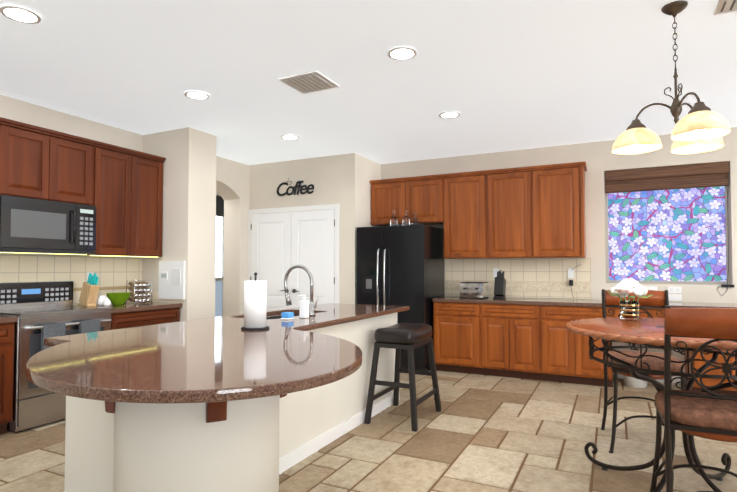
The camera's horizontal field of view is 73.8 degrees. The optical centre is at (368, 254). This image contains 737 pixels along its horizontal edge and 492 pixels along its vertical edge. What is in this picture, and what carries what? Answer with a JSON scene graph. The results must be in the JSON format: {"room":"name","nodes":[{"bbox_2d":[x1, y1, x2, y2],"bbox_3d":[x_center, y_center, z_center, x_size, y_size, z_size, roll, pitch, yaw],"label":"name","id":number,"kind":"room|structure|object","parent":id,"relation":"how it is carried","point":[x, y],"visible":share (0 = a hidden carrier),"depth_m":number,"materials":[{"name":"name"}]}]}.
{"room":"kitchen","nodes":[
{"label":"kitchen","id":0,"kind":"room"},
{"bbox_2d":[0,95,249,315],"bbox_3d":[-4.011,-0.038,2.761,0.300,2.740,9.740,-1,-2,26],"label":"wall","id":1,"kind":"structure","parent":0,"point":[232,182],"depth_m":6.77,"materials":[{"name":"paint"}]},
{"bbox_2d":[0,117,165,256],"bbox_3d":[-2.990,-0.541,4.074,0.366,1.074,2.875,-1,-2,26],"label":"upper cabinet","id":2,"kind":"object","parent":1,"relation":"attached to","point":[120,188],"visible":0.98,"depth_m":4.60,"materials":[{"name":"brown wood"}]},
{"bbox_2d":[0,195,95,254],"bbox_3d":[-2.852,-0.231,4.256,0.441,0.449,0.788,-1,-2,26],"label":"microwave","id":3,"kind":"object","parent":2,"relation":"attached to","point":[32,226],"visible":0.98,"depth_m":4.13,"materials":[{"name":"black plastic"}]},
{"bbox_2d":[0,254,182,304],"bbox_3d":[-2.868,0.229,3.994,0.639,0.487,2.879,-1,-2,26],"label":"backsplash","id":4,"kind":"structure","parent":1,"relation":"attached to","point":[114,274],"depth_m":4.76,"materials":[{"name":"tile"}]},
{"bbox_2d":[142,127,216,320],"bbox_3d":[-2.109,0.036,5.454,0.698,2.740,0.400,-1,-2,26],"label":"wall","id":5,"kind":"structure","parent":0,"point":[189,201],"depth_m":5.26,"materials":[{"name":"paint"}]},
{"bbox_2d":[158,261,185,299],"bbox_3d":[-2.085,0.269,5.194,0.370,0.400,0.032,-1,-2,26],"label":"thermostat panel","id":6,"kind":"object","parent":5,"relation":"attached to","point":[171,279],"visible":0.98,"depth_m":5.18,"materials":[{"name":"white plastic"}]},
{"bbox_2d":[0,374,728,491],"bbox_3d":[0.340,1.346,2.374,14.200,0.050,13.000,-1,-2,26],"label":"grout","id":7,"kind":"structure","parent":0,"point":[521,466],"depth_m":3.33,"materials":[{"name":"brown"}]},
{"bbox_2d":[0,370,736,491],"bbox_3d":[-0.333,1.371,4.138,11.363,0.014,9.941,-1,-2,26],"label":"floor","id":8,"kind":"structure","parent":0,"point":[550,404],"depth_m":3.40,"materials":[{"name":"beige tile"}]},
{"bbox_2d":[0,315,17,433],"bbox_3d":[-3.224,0.901,3.265,0.633,0.890,1.290,-1,-2,26],"label":"base cabinet","id":9,"kind":"object","parent":8,"relation":"on","point":[7,326],"visible":0.98,"depth_m":3.66,"materials":[{"name":"brown wood"}]},
{"bbox_2d":[0,281,112,432],"bbox_3d":[-2.715,0.803,4.165,0.707,1.135,0.762,-1,-2,26],"label":"range","id":10,"kind":"object","parent":8,"relation":"on","point":[41,311],"visible":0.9,"depth_m":3.93,"materials":[{"name":"silver metal"}]},
{"bbox_2d":[96,302,181,329],"bbox_3d":[-2.410,0.946,4.896,0.633,0.890,0.817,-1,-2,26],"label":"base cabinet","id":11,"kind":"object","parent":8,"relation":"on","point":[130,314],"visible":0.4,"depth_m":4.76,"materials":[{"name":"brown wood"}]},
{"bbox_2d":[77,273,99,305],"bbox_3d":[-2.650,0.333,4.648,0.215,0.320,0.090,-1,-2,26],"label":"knife block","id":12,"kind":"object","parent":11,"relation":"on","point":[89,291],"visible":0.96,"depth_m":4.61,"materials":[{"name":"brown wood"}]},
{"bbox_2d":[97,296,105,305],"bbox_3d":[-2.561,0.446,4.739,0.084,0.100,0.111,-1,-2,26],"label":"creamer","id":13,"kind":"object","parent":11,"relation":"on","point":[100,299],"visible":0.71,"depth_m":4.69,"materials":[{"name":"white ceramic"}]},
{"bbox_2d":[103,298,110,306],"bbox_3d":[-2.483,0.451,4.659,0.066,0.085,0.068,-1,-2,26],"label":"sugar bowl","id":14,"kind":"object","parent":11,"relation":"on","point":[106,302],"visible":0.96,"depth_m":4.64,"materials":[{"name":"white ceramic"}]},
{"bbox_2d":[106,292,130,304],"bbox_3d":[-2.489,0.441,4.884,0.232,0.118,0.232,-1,-2,26],"label":"bowl","id":15,"kind":"object","parent":11,"relation":"on","point":[122,298],"visible":0.96,"depth_m":4.82,"materials":[{"name":"green ceramic"}]},
{"bbox_2d":[125,280,151,303],"bbox_3d":[-2.389,0.384,5.107,0.147,0.243,0.214,-1,-2,26],"label":"spice rack","id":16,"kind":"object","parent":11,"relation":"on","point":[139,290],"visible":1,"depth_m":5.06,"materials":[{"name":"silver metal"}]},
{"bbox_2d":[64,313,396,491],"bbox_3d":[-0.499,0.924,3.392,1.200,0.850,2.950,-1,-2,26],"label":"island base","id":17,"kind":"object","parent":8,"relation":"on","point":[245,445],"depth_m":2.12,"materials":[{"name":"paint"}]},
{"bbox_2d":[105,401,114,412],"bbox_3d":[-1.149,0.570,2.089,0.121,0.209,0.078,1,-2,-30],"label":"corbel bracket","id":18,"kind":"object","parent":17,"relation":"attached to","point":[109,406],"depth_m":2.07,"materials":[{"name":"brown wood"}]},
{"bbox_2d":[206,401,226,422],"bbox_3d":[-0.588,0.565,1.923,0.076,0.209,0.120,1,-2,-27],"label":"corbel bracket","id":19,"kind":"object","parent":17,"relation":"attached to","point":[216,411],"depth_m":1.94,"materials":[{"name":"brown wood"}]},
{"bbox_2d":[26,303,409,403],"bbox_3d":[-0.383,0.474,3.209,1.783,0.039,3.475,-1,-2,26],"label":"countertop","id":20,"kind":"structure","parent":17,"relation":"on","point":[218,359],"depth_m":1.97,"materials":[{"name":"stone"}]},
{"bbox_2d":[241,272,269,329],"bbox_3d":[-0.684,0.276,2.971,0.170,0.340,0.170,-1,-2,26],"label":"paper towel holder","id":21,"kind":"object","parent":20,"relation":"on","point":[255,295],"visible":1,"depth_m":2.91,"materials":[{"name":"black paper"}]},
{"bbox_2d":[266,314,298,318],"bbox_3d":[-0.695,0.610,3.928,0.412,0.189,0.772,-1,-2,26],"label":"sink basin","id":22,"kind":"object","parent":20,"relation":"in","point":[276,317],"depth_m":4.19,"materials":[{"name":"silver metal"}]},
{"bbox_2d":[280,312,294,319],"bbox_3d":[-0.578,0.437,3.506,0.070,0.049,0.080,-1,-2,26],"label":"sponge caddy","id":23,"kind":"object","parent":20,"relation":"on","point":[287,315],"visible":0.98,"depth_m":3.48,"materials":[{"name":"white plastic"}]},
{"bbox_2d":[284,265,318,315],"bbox_3d":[-0.533,0.275,3.873,0.293,0.392,0.110,-1,-2,26],"label":"faucet","id":24,"kind":"object","parent":20,"relation":"on","point":[311,303],"visible":0.98,"depth_m":3.83,"materials":[{"name":"silver metal"}]},
{"bbox_2d":[299,295,308,317],"bbox_3d":[-0.479,0.381,3.604,0.070,0.167,0.060,-1,-2,26],"label":"soap dispenser","id":25,"kind":"object","parent":20,"relation":"on","point":[304,309],"visible":1,"depth_m":3.58,"materials":[{"name":"white plastic"}]},
{"bbox_2d":[64,391,399,491],"bbox_3d":[-0.493,1.302,3.378,1.214,0.095,2.978,-1,-2,26],"label":"baseboard","id":26,"kind":"structure","parent":17,"relation":"attached to","point":[299,454],"depth_m":3.48,"materials":[{"name":"white"}]},
{"bbox_2d":[249,153,380,303],"bbox_3d":[-0.859,0.083,7.155,2.020,2.740,0.980,-1,-2,26],"label":"wall block","id":27,"kind":"object","parent":8,"relation":"on","point":[343,180],"visible":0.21,"depth_m":6.50,"materials":[{"name":"paint"}]},
{"bbox_2d":[248,204,339,316],"bbox_3d":[-1.063,0.392,6.659,1.500,2.095,0.069,-1,-2,26],"label":"double pantry door","id":28,"kind":"structure","parent":27,"relation":"attached to","point":[283,242],"depth_m":6.65,"materials":[{"name":"white wood"}]},
{"bbox_2d":[277,180,313,195],"bbox_3d":[-1.003,-0.909,6.693,0.613,0.189,0.008,-1,-2,26],"label":"coffee sign","id":29,"kind":"object","parent":27,"relation":"attached to","point":[306,188],"visible":0.98,"depth_m":6.67,"materials":[{"name":"black plastic"}]},
{"bbox_2d":[357,225,443,370],"bbox_3d":[0.408,0.543,6.322,0.910,1.775,0.857,-1,-2,26],"label":"refrigerator","id":30,"kind":"object","parent":8,"relation":"on","point":[403,265],"visible":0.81,"depth_m":6.00,"materials":[{"name":"black metal"}]},
{"bbox_2d":[390,210,396,225],"bbox_3d":[0.327,-0.463,6.344,0.096,0.235,0.096,-1,-2,26],"label":"decanter","id":31,"kind":"object","parent":30,"relation":"on","point":[393,221],"visible":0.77,"depth_m":6.31,"materials":[{"name":"clear glass"}]},
{"bbox_2d":[403,209,409,224],"bbox_3d":[0.479,-0.466,6.245,0.096,0.235,0.096,-1,-2,26],"label":"decanter","id":32,"kind":"object","parent":30,"relation":"on","point":[406,220],"visible":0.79,"depth_m":6.21,"materials":[{"name":"clear glass"}]},
{"bbox_2d":[412,211,418,224],"bbox_3d":[0.604,-0.452,6.317,0.086,0.212,0.086,-1,-2,26],"label":"decanter","id":33,"kind":"object","parent":30,"relation":"on","point":[415,220],"visible":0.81,"depth_m":6.29,"materials":[{"name":"clear glass"}]},
{"bbox_2d":[364,323,441,431],"bbox_3d":[0.302,0.988,4.136,0.449,0.771,0.619,-1,-2,26],"label":"bar stool","id":34,"kind":"object","parent":8,"relation":"on","point":[409,337],"visible":0.98,"depth_m":3.96,"materials":[{"name":"black leather"}]},
{"bbox_2d":[433,302,612,386],"bbox_3d":[1.787,0.991,5.787,1.945,0.850,0.617,-1,-2,26],"label":"base cabinet","id":35,"kind":"object","parent":8,"relation":"on","point":[537,342],"visible":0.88,"depth_m":5.51,"materials":[{"name":"brown wood"}]},
{"bbox_2d":[432,296,736,317],"bbox_3d":[2.849,0.596,5.259,4.325,0.170,0.633,-1,-2,26],"label":"countertop","id":36,"kind":"structure","parent":35,"relation":"on","point":[560,302],"depth_m":5.32,"materials":[{"name":"stone"}]},
{"bbox_2d":[459,282,487,298],"bbox_3d":[1.298,0.434,6.048,0.288,0.196,0.304,-1,-2,26],"label":"toaster","id":37,"kind":"object","parent":36,"relation":"on","point":[475,290],"visible":1,"depth_m":5.93,"materials":[{"name":"silver metal"}]},
{"bbox_2d":[493,270,505,298],"bbox_3d":[1.587,0.356,5.935,0.110,0.345,0.234,-1,-2,26],"label":"knife block","id":38,"kind":"object","parent":36,"relation":"on","point":[500,287],"visible":1,"depth_m":5.89,"materials":[{"name":"black wood"}]},
{"bbox_2d":[624,376,646,387],"bbox_3d":[2.846,1.246,5.230,0.256,0.310,0.256,-1,-2,26],"label":"trash can","id":39,"kind":"object","parent":8,"relation":"on","point":[632,382],"visible":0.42,"depth_m":5.14,"materials":[{"name":"white plastic"}]},
{"bbox_2d":[601,289,693,461],"bbox_3d":[1.965,0.809,3.526,0.522,1.095,0.585,-1,-2,18],"label":"chair","id":40,"kind":"object","parent":8,"relation":"on","point":[658,299],"visible":0.4,"depth_m":3.58,"materials":[{"name":"brown metal"}]},
{"bbox_2d":[565,317,736,491],"bbox_3d":[1.695,0.863,2.684,1.140,0.933,1.140,-1,-2,26],"label":"pub table","id":41,"kind":"object","parent":8,"relation":"on","point":[644,332],"visible":0.9,"depth_m":2.60,"materials":[{"name":"brown wood"}]},
{"bbox_2d":[607,278,652,319],"bbox_3d":[1.673,0.281,3.145,0.255,0.260,0.262,-1,-2,26],"label":"flower vase","id":42,"kind":"object","parent":41,"relation":"on","point":[629,309],"visible":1,"depth_m":3.08,"materials":[{"name":"clear glass"}]},
{"bbox_2d":[650,305,736,491],"bbox_3d":[1.605,0.774,2.284,0.538,1.095,0.598,-1,-2,26],"label":"chair","id":43,"kind":"object","parent":8,"relation":"on","point":[709,414],"visible":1,"depth_m":2.14,"materials":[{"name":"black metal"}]},
{"bbox_2d":[684,350,736,394],"bbox_3d":[4.036,0.960,4.666,1.680,0.850,0.617,-1,-2,26],"label":"base cabinet","id":44,"kind":"object","parent":8,"relation":"on","point":[697,365],"visible":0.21,"depth_m":4.70,"materials":[{"name":"brown wood"}]},
{"bbox_2d":[0,0,736,164],"bbox_3d":[0.340,-1.468,2.452,14.200,0.100,13.000,-1,-2,26],"label":"ceiling","id":45,"kind":"structure","parent":0,"point":[503,75],"depth_m":3.67,"materials":[{"name":"paint"}]},
{"bbox_2d":[0,5,41,23],"bbox_3d":[-2.026,-1.399,2.859,0.204,0.012,0.204,-1,-2,26],"label":"recessed light","id":46,"kind":"object","parent":45,"relation":"in","point":[20,14],"visible":0.98,"depth_m":2.85,"materials":[{"name":"white"}]},
{"bbox_2d":[184,91,208,99],"bbox_3d":[-1.464,-1.363,4.188,0.204,0.012,0.204,-1,-2,26],"label":"recessed light","id":47,"kind":"object","parent":45,"relation":"in","point":[199,95],"visible":1,"depth_m":4.18,"materials":[{"name":"white"}]},
{"bbox_2d":[281,134,298,139],"bbox_3d":[-0.884,-1.325,5.529,0.204,0.012,0.204,-1,-2,26],"label":"recessed light","id":48,"kind":"object","parent":45,"relation":"in","point":[291,137],"visible":0.96,"depth_m":5.53,"materials":[{"name":"white"}]},
{"bbox_2d":[278,70,339,93],"bbox_3d":[-0.469,-1.367,3.909,0.350,0.018,0.350,-1,-2,26],"label":"ceiling vent","id":49,"kind":"object","parent":45,"relation":"in","point":[310,81],"visible":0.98,"depth_m":3.87,"materials":[{"name":"white metal"}]},
{"bbox_2d":[387,47,416,59],"bbox_3d":[0.232,-1.385,3.376,0.204,0.012,0.204,-1,-2,26],"label":"recessed light","id":50,"kind":"object","parent":45,"relation":"in","point":[401,53],"visible":0.96,"depth_m":3.37,"materials":[{"name":"white"}]},
{"bbox_2d":[439,111,459,117],"bbox_3d":[0.780,-1.348,4.722,0.204,0.012,0.204,-1,-2,26],"label":"recessed light","id":51,"kind":"object","parent":45,"relation":"in","point":[450,114],"visible":0.98,"depth_m":4.70,"materials":[{"name":"white"}]},
{"bbox_2d":[612,0,730,154],"bbox_3d":[1.694,-1.012,2.783,0.574,0.791,0.605,-1,-2,26],"label":"chandelier","id":52,"kind":"object","parent":45,"relation":"hanging from","point":[701,127],"visible":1,"depth_m":2.75,"materials":[{"name":"beige glass"}]},
{"bbox_2d":[713,0,736,14],"bbox_3d":[2.091,-1.403,2.623,0.360,0.020,0.350,-1,-2,26],"label":"ceiling vent","id":53,"kind":"object","parent":45,"relation":"in","point":[724,6],"visible":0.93,"depth_m":2.76,"materials":[{"name":"white metal"}]},
{"bbox_2d":[381,127,736,377],"bbox_3d":[4.371,0.023,4.984,9.280,2.740,0.200,-1,-2,26],"label":"wall","id":54,"kind":"structure","parent":0,"point":[599,158],"depth_m":5.72,"materials":[{"name":"paint"}]},
{"bbox_2d":[370,174,443,225],"bbox_3d":[0.555,-0.708,6.589,1.025,0.601,0.366,-1,-2,26],"label":"upper cabinet","id":55,"kind":"object","parent":54,"relation":"attached to","point":[422,196],"visible":0.9,"depth_m":6.43,"materials":[{"name":"brown wood"}]},
{"bbox_2d":[442,161,586,258],"bbox_3d":[1.757,-0.492,5.983,1.658,1.066,0.366,-1,-2,26],"label":"upper cabinet","id":56,"kind":"object","parent":54,"relation":"attached to","point":[530,212],"visible":1,"depth_m":5.80,"materials":[{"name":"brown wood"}]},
{"bbox_2d":[445,258,591,298],"bbox_3d":[1.812,0.289,6.131,1.770,0.487,0.015,-1,-2,26],"label":"backsplash","id":57,"kind":"structure","parent":54,"relation":"attached to","point":[536,277],"depth_m":6.05,"materials":[{"name":"tile"}]},
{"bbox_2d":[493,264,580,298],"bbox_3d":[2.034,0.321,5.985,1.026,0.402,0.046,-1,-2,26],"label":"outlets","id":58,"kind":"object","parent":54,"relation":"in","point":[570,272],"depth_m":5.83,"materials":[{"name":"white plastic"}]},
{"bbox_2d":[618,374,680,383],"bbox_3d":[3.106,1.364,5.457,0.680,0.085,0.013,-1,-2,26],"label":"baseboard","id":59,"kind":"structure","parent":54,"relation":"attached to","point":[658,380],"depth_m":5.36,"materials":[{"name":"white"}]},
{"bbox_2d":[644,286,656,290],"bbox_3d":[3.144,0.386,5.470,0.130,0.070,0.005,-1,-2,26],"label":"outlet","id":60,"kind":"object","parent":54,"relation":"attached to","point":[646,287],"depth_m":5.46,"materials":[{"name":"white plastic"}]},
{"bbox_2d":[604,172,730,284],"bbox_3d":[3.331,-0.327,5.529,1.200,1.310,0.050,-1,-2,26],"label":"window","id":61,"kind":"structure","parent":54,"relation":"in","point":[675,236],"depth_m":5.50,"materials":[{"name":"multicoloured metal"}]},
{"bbox_2d":[605,161,733,295],"bbox_3d":[3.294,-0.266,5.432,1.202,1.428,0.067,-1,-2,26],"label":"window blind","id":62,"kind":"object","parent":61,"relation":"attached to","point":[703,175],"visible":1,"depth_m":5.42,"materials":[{"name":"brown wood"}]},
{"bbox_2d":[668,287,681,300],"bbox_3d":[3.349,0.425,5.365,0.130,0.153,0.007,-1,-2,26],"label":"outlet","id":63,"kind":"object","parent":54,"relation":"attached to","point":[675,297],"depth_m":5.36,"materials":[{"name":"white plastic"}]},
{"bbox_3d":[-2.363,0.104,7.893,1.570,2.740,5.200,-1,-2,26],"label":"wall","id":64,"kind":"structure","parent":0,"visible":0},
{"bbox_2d":[215,196,223,316],"bbox_3d":[-2.873,0.170,8.481,0.070,2.480,1.100,-1,-2,26],"label":"window","id":65,"kind":"structure","parent":64,"relation":"in","point":[219,268],"depth_m":8.86,"materials":[{"name":"white glass"}]}
]}

